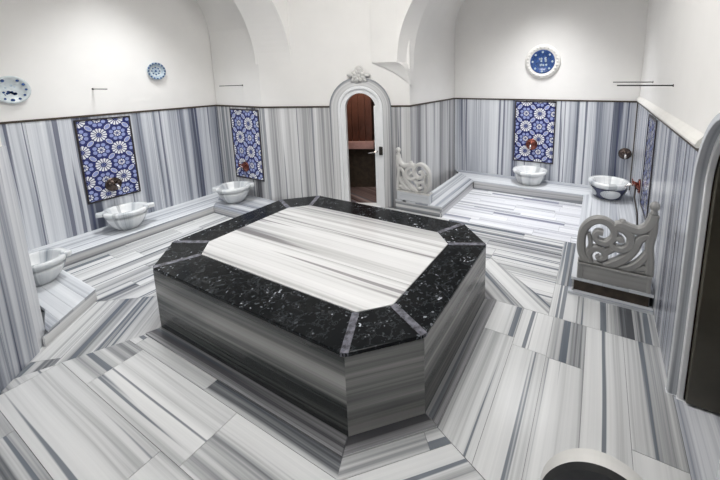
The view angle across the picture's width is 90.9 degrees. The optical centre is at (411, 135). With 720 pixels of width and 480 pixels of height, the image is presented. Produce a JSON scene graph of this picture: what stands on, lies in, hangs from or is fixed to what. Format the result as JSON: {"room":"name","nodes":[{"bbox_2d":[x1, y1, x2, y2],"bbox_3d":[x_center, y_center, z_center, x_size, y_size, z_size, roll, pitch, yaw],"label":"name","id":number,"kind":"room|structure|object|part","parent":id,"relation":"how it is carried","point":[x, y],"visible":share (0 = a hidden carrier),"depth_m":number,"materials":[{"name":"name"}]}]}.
{"room":"spa","nodes":[
{"label":"spa","id":0,"kind":"room"},
{"bbox_2d":[0,146,45,392],"bbox_3d":[-2.921,-0.303,1.582,0.152,4.600,2.263,-4,10,-17],"label":"wall","id":1,"kind":"structure","parent":0,"point":[22,330],"depth_m":2.73,"materials":[{"name":"grey stone"}]},
{"bbox_2d":[0,0,223,249],"bbox_3d":[-4.423,-0.871,5.046,0.160,4.600,3.330,4,11,28],"label":"wall","id":2,"kind":"structure","parent":0,"point":[64,50],"depth_m":4.96,"materials":[{"name":"white paint"}]},
{"bbox_2d":[0,76,30,103],"bbox_3d":[-4.803,-0.549,4.198,0.045,0.330,0.330,4,11,28],"label":"decorative plate","id":3,"kind":"object","parent":2,"relation":"attached to","point":[13,90],"visible":1,"depth_m":4.22,"materials":[{"name":"ceramic"}]},
{"bbox_2d":[73,115,140,204],"bbox_3d":[-4.399,0.332,5.096,0.010,1.190,0.650,4,11,28],"label":"tile panel","id":4,"kind":"object","parent":2,"relation":"attached to","point":[106,149],"visible":0.99,"depth_m":5.06,"materials":[{"name":"blue tile"}]},
{"bbox_2d":[105,177,122,190],"bbox_3d":[-4.314,0.719,5.113,0.187,0.204,0.210,4,11,28],"label":"tap","id":5,"kind":"object","parent":4,"relation":"attached to","point":[114,183],"visible":1,"depth_m":5.12,"materials":[{"name":"brown metal"}]},
{"bbox_2d":[147,62,165,79],"bbox_3d":[-4.052,-1.023,5.549,0.045,0.270,0.270,4,11,28],"label":"decorative plate","id":6,"kind":"object","parent":2,"relation":"attached to","point":[155,70],"visible":1,"depth_m":5.55,"materials":[{"name":"blue ceramic"}]},
{"bbox_2d":[209,28,268,198],"bbox_3d":[-3.036,-0.338,6.273,1.230,3.100,0.160,4,11,28],"label":"wall","id":7,"kind":"structure","parent":0,"point":[232,52],"depth_m":6.15,"materials":[{"name":"white paint"}]},
{"bbox_2d":[196,0,246,32],"bbox_3d":[-3.847,-2.139,4.549,1.195,1.250,3.090,4,11,28],"label":"vault","id":8,"kind":"object","parent":7,"relation":"attached to","point":[220,15],"visible":0.84,"depth_m":5.95,"materials":[{"name":"white paint"}]},
{"bbox_2d":[229,108,264,181],"bbox_3d":[-2.930,0.158,6.213,0.760,1.260,0.010,4,11,28],"label":"tile panel","id":9,"kind":"object","parent":7,"relation":"attached to","point":[245,124],"visible":0.99,"depth_m":6.20,"materials":[{"name":"blue tile"}]},
{"bbox_2d":[237,162,248,171],"bbox_3d":[-3.038,0.571,6.238,0.189,0.184,0.187,4,11,28],"label":"tap","id":10,"kind":"object","parent":9,"relation":"attached to","point":[245,166],"visible":1,"depth_m":6.27,"materials":[{"name":"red metal"}]},
{"bbox_2d":[234,0,290,64],"bbox_3d":[-3.088,-1.978,4.137,0.550,2.150,3.750,4,11,28],"label":"arch","id":11,"kind":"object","parent":7,"relation":"attached to","point":[266,21],"depth_m":5.60,"materials":[{"name":"white paint"}]},
{"bbox_2d":[258,0,410,206],"bbox_3d":[-1.284,-1.044,5.805,2.503,4.600,0.160,0,10,3],"label":"wall","id":12,"kind":"structure","parent":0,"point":[329,39],"depth_m":5.81,"materials":[{"name":"white paint"}]},
{"bbox_2d":[329,65,393,207],"bbox_3d":[-0.852,0.042,5.920,1.036,2.410,0.232,0,10,3],"label":"door frame","id":13,"kind":"structure","parent":12,"relation":"attached to","point":[358,82],"depth_m":5.86,"materials":[{"name":"grey stone"}]},
{"bbox_3d":[-0.850,0.204,5.945,0.750,2.082,0.150,0,10,3],"label":"frame","id":14,"kind":"part","parent":13,"relation":"part of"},
{"bbox_3d":[-0.832,1.216,6.141,0.600,0.020,0.190,0,10,3],"label":"sill","id":15,"kind":"part","parent":13,"relation":"part of","materials":[{"name":"white stone"}]},
{"bbox_2d":[0,186,719,479],"bbox_3d":[-0.389,1.620,4.146,8.486,0.120,8.200,4,11,28],"label":"floor","id":16,"kind":"structure","parent":0,"point":[550,371],"depth_m":2.45,"materials":[{"name":"stone"}]},
{"bbox_2d":[28,192,275,346],"bbox_3d":[-3.353,1.417,4.851,2.223,0.124,3.157,4,11,28],"label":"bench","id":17,"kind":"object","parent":16,"relation":"on","point":[65,298],"visible":0.58,"depth_m":4.62,"materials":[{"name":"stone"}]},
{"bbox_2d":[29,247,71,286],"bbox_3d":[-3.943,1.420,3.707,0.520,0.271,0.468,-9,13,-40],"label":"basin","id":18,"kind":"object","parent":17,"relation":"on","point":[47,264],"visible":0.59,"depth_m":3.71,"materials":[{"name":"stone"}]},
{"bbox_2d":[95,201,154,229],"bbox_3d":[-4.114,1.181,5.064,0.542,0.291,0.542,1,10,8],"label":"basin","id":19,"kind":"object","parent":17,"relation":"on","point":[126,216],"visible":1,"depth_m":4.96,"materials":[{"name":"stone"}]},
{"bbox_2d":[212,181,253,203],"bbox_3d":[-3.080,0.996,6.071,0.563,0.291,0.563,2,10,14],"label":"basin","id":20,"kind":"object","parent":17,"relation":"on","point":[232,192],"visible":1,"depth_m":5.93,"materials":[{"name":"stone"}]},
{"bbox_2d":[146,196,496,457],"bbox_3d":[-0.850,1.365,3.545,3.066,0.605,2.306,4,11,28],"label":"slab","id":21,"kind":"object","parent":16,"relation":"on","point":[340,320],"visible":1,"depth_m":2.70,"materials":[{"name":"grey stone"}]},
{"bbox_2d":[347,93,375,186],"bbox_3d":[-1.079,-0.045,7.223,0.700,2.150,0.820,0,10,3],"label":"door","id":22,"kind":"structure","parent":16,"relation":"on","point":[360,107],"depth_m":6.87,"materials":[{"name":"red wood"}]},
{"bbox_2d":[348,139,374,148],"bbox_3d":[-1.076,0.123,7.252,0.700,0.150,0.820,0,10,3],"label":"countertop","id":23,"kind":"structure","parent":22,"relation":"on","point":[351,144],"depth_m":6.85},
{"bbox_2d":[395,169,653,314],"bbox_3d":[1.504,1.202,5.569,3.522,0.177,3.445,4,11,28],"label":"bench","id":24,"kind":"object","parent":16,"relation":"on","point":[449,193],"visible":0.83,"depth_m":5.75,"materials":[{"name":"stone"}]},
{"bbox_2d":[396,147,432,204],"bbox_3d":[0.026,0.646,5.775,0.656,0.888,0.124,4,11,28],"label":"balustrade","id":25,"kind":"object","parent":24,"relation":"on","point":[409,192],"visible":1,"depth_m":5.76,"materials":[{"name":"grey stone"}]},
{"bbox_3d":[0.029,0.644,5.773,0.650,0.638,0.083,4,11,28],"label":"scroll panel","id":26,"kind":"part","parent":25,"relation":"part of","materials":[{"name":"grey stone"}]},
{"bbox_2d":[513,165,547,185],"bbox_3d":[2.252,0.771,6.708,0.636,0.270,0.636,4,11,28],"label":"basin","id":27,"kind":"object","parent":24,"relation":"on","point":[529,175],"visible":1,"depth_m":6.54,"materials":[{"name":"stone"}]},
{"bbox_2d":[588,175,629,200],"bbox_3d":[3.275,0.888,5.851,0.615,0.300,0.615,3,10,19],"label":"basin","id":28,"kind":"object","parent":24,"relation":"on","point":[603,187],"visible":0.99,"depth_m":5.71,"materials":[{"name":"stone"}]},
{"bbox_2d":[577,201,660,293],"bbox_3d":[1.978,1.021,3.412,0.666,0.888,0.124,4,11,28],"label":"partition","id":29,"kind":"object","parent":24,"relation":"on","point":[619,270],"visible":1,"depth_m":3.38,"materials":[{"name":"grey stone"}]},
{"bbox_3d":[1.978,1.022,3.413,0.666,0.649,0.083,4,11,28],"label":"scroll panel","id":30,"kind":"part","parent":29,"relation":"part of","materials":[{"name":"grey stone"}]},
{"bbox_3d":[0.340,2.083,0.483,0.711,0.177,1.880,4,11,28],"label":"bench","id":31,"kind":"object","parent":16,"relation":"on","visible":0},
{"bbox_2d":[540,448,642,479],"bbox_3d":[0.742,1.347,1.101,0.666,1.053,0.124,4,11,28],"label":"balustrade","id":32,"kind":"object","parent":31,"relation":"on","point":[575,463],"visible":1,"depth_m":1.13,"materials":[{"name":"grey stone"}]},
{"bbox_2d":[408,30,454,191],"bbox_3d":[0.384,-0.533,6.695,0.160,3.250,2.020,4,11,28],"label":"wall","id":33,"kind":"structure","parent":0,"point":[432,104],"depth_m":6.69,"materials":[{"name":"white paint"}]},
{"bbox_2d":[374,62,413,84],"bbox_3d":[-0.293,-0.995,5.648,0.697,0.370,0.213,-2,10,-9],"label":"trim","id":34,"kind":"structure","parent":33,"relation":"attached to","point":[401,69],"depth_m":5.65,"materials":[{"name":"white paint"}]},
{"bbox_2d":[370,0,428,62],"bbox_3d":[1.140,-2.143,4.770,3.876,2.150,0.415,4,11,28],"label":"arch","id":35,"kind":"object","parent":33,"relation":"attached to","point":[394,23],"depth_m":5.50,"materials":[{"name":"white paint"}]},
{"bbox_2d":[414,0,463,61],"bbox_3d":[1.930,-2.178,5.657,3.355,1.900,1.880,4,11,28],"label":"vault","id":36,"kind":"object","parent":33,"relation":"attached to","point":[439,17],"visible":1,"depth_m":6.16,"materials":[{"name":"white paint"}]},
{"bbox_2d":[454,0,648,189],"bbox_3d":[2.413,-1.249,6.713,3.523,4.600,0.160,4,11,28],"label":"wall","id":37,"kind":"structure","parent":0,"point":[599,44],"depth_m":6.54,"materials":[{"name":"white paint"}]},
{"bbox_2d":[513,101,556,163],"bbox_3d":[2.384,-0.069,6.848,0.760,1.210,0.010,4,11,28],"label":"tile panel","id":38,"kind":"object","parent":37,"relation":"attached to","point":[536,120],"visible":0.98,"depth_m":6.83,"materials":[{"name":"blue tile"}]},
{"bbox_2d":[526,139,537,149],"bbox_3d":[2.313,0.184,6.825,0.231,0.224,0.187,4,11,28],"label":"tap","id":39,"kind":"object","parent":38,"relation":"attached to","point":[531,144],"visible":1,"depth_m":6.86,"materials":[{"name":"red metal"}]},
{"bbox_2d":[525,44,560,78],"bbox_3d":[2.444,-1.387,6.569,0.630,0.630,0.060,4,11,28],"label":"decorative plate","id":40,"kind":"object","parent":37,"relation":"attached to","point":[543,61],"visible":1,"depth_m":6.57,"materials":[{"name":"blue ceramic"}]},
{"bbox_3d":[2.448,-1.388,6.575,0.440,0.440,0.045,4,11,28],"label":"dish","id":41,"kind":"part","parent":40,"relation":"part of","materials":[{"name":"blue ceramic"}]},
{"bbox_2d":[618,148,631,158],"bbox_3d":[3.709,0.329,6.099,0.210,0.204,0.187,4,11,28],"label":"tap","id":42,"kind":"object","parent":37,"relation":"attached to","point":[624,153],"visible":1,"depth_m":6.14,"materials":[{"name":"brown metal"}]},
{"bbox_2d":[629,103,637,189],"bbox_3d":[3.854,0.202,6.099,0.014,1.553,0.014,4,11,28],"label":"trim","id":43,"kind":"structure","parent":37,"relation":"attached to","point":[637,103],"depth_m":6.09,"materials":[{"name":"grey stone"}]},
{"bbox_2d":[630,0,719,376],"bbox_3d":[2.031,-0.521,2.465,0.080,4.600,7.820,4,11,28],"label":"wall","id":44,"kind":"structure","parent":0,"point":[682,44],"depth_m":2.92,"materials":[{"name":"white paint"}]},
{"bbox_2d":[624,179,640,224],"bbox_3d":[3.023,0.922,4.819,0.187,0.585,0.612,4,11,28],"label":"tap","id":45,"kind":"object","parent":44,"relation":"attached to","point":[637,185],"visible":0.98,"depth_m":4.88,"materials":[{"name":"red metal"}]},
{"bbox_2d":[613,82,652,82],"bbox_3d":[2.897,-0.703,4.600,0.450,0.026,0.026,4,11,28],"label":"rod","id":46,"kind":"object","parent":44,"relation":"attached to","point":[613,82],"visible":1,"depth_m":4.60,"materials":[{"name":"grey metal"}]},
{"bbox_2d":[617,84,673,86],"bbox_3d":[2.204,-0.477,3.323,0.450,0.026,0.026,4,11,28],"label":"rod","id":47,"kind":"object","parent":44,"relation":"attached to","point":[673,84],"visible":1,"depth_m":3.31,"materials":[{"name":"grey metal"}]},
{"bbox_2d":[640,114,657,219],"bbox_3d":[2.880,0.371,4.281,0.010,1.210,0.740,4,11,28],"label":"tile panel","id":48,"kind":"object","parent":44,"relation":"attached to","point":[652,122],"visible":0.99,"depth_m":4.25,"materials":[{"name":"blue tile"}]},
{"bbox_2d":[636,96,703,147],"bbox_3d":[2.815,-0.299,4.071,0.046,0.087,4.360,4,11,28],"label":"trim","id":49,"kind":"structure","parent":44,"relation":"attached to","point":[693,136],"depth_m":2.84,"materials":[{"name":"beige paint"}]},
{"bbox_2d":[665,113,719,479],"bbox_3d":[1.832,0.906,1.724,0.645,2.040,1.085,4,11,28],"label":"door frame","id":50,"kind":"structure","parent":44,"relation":"in","point":[703,379],"depth_m":2.26,"materials":[{"name":"grey stone"}]},
{"bbox_3d":[1.616,0.895,1.840,0.047,2.030,1.066,4,11,28],"label":"frame","id":51,"kind":"part","parent":50,"relation":"part of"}
]}

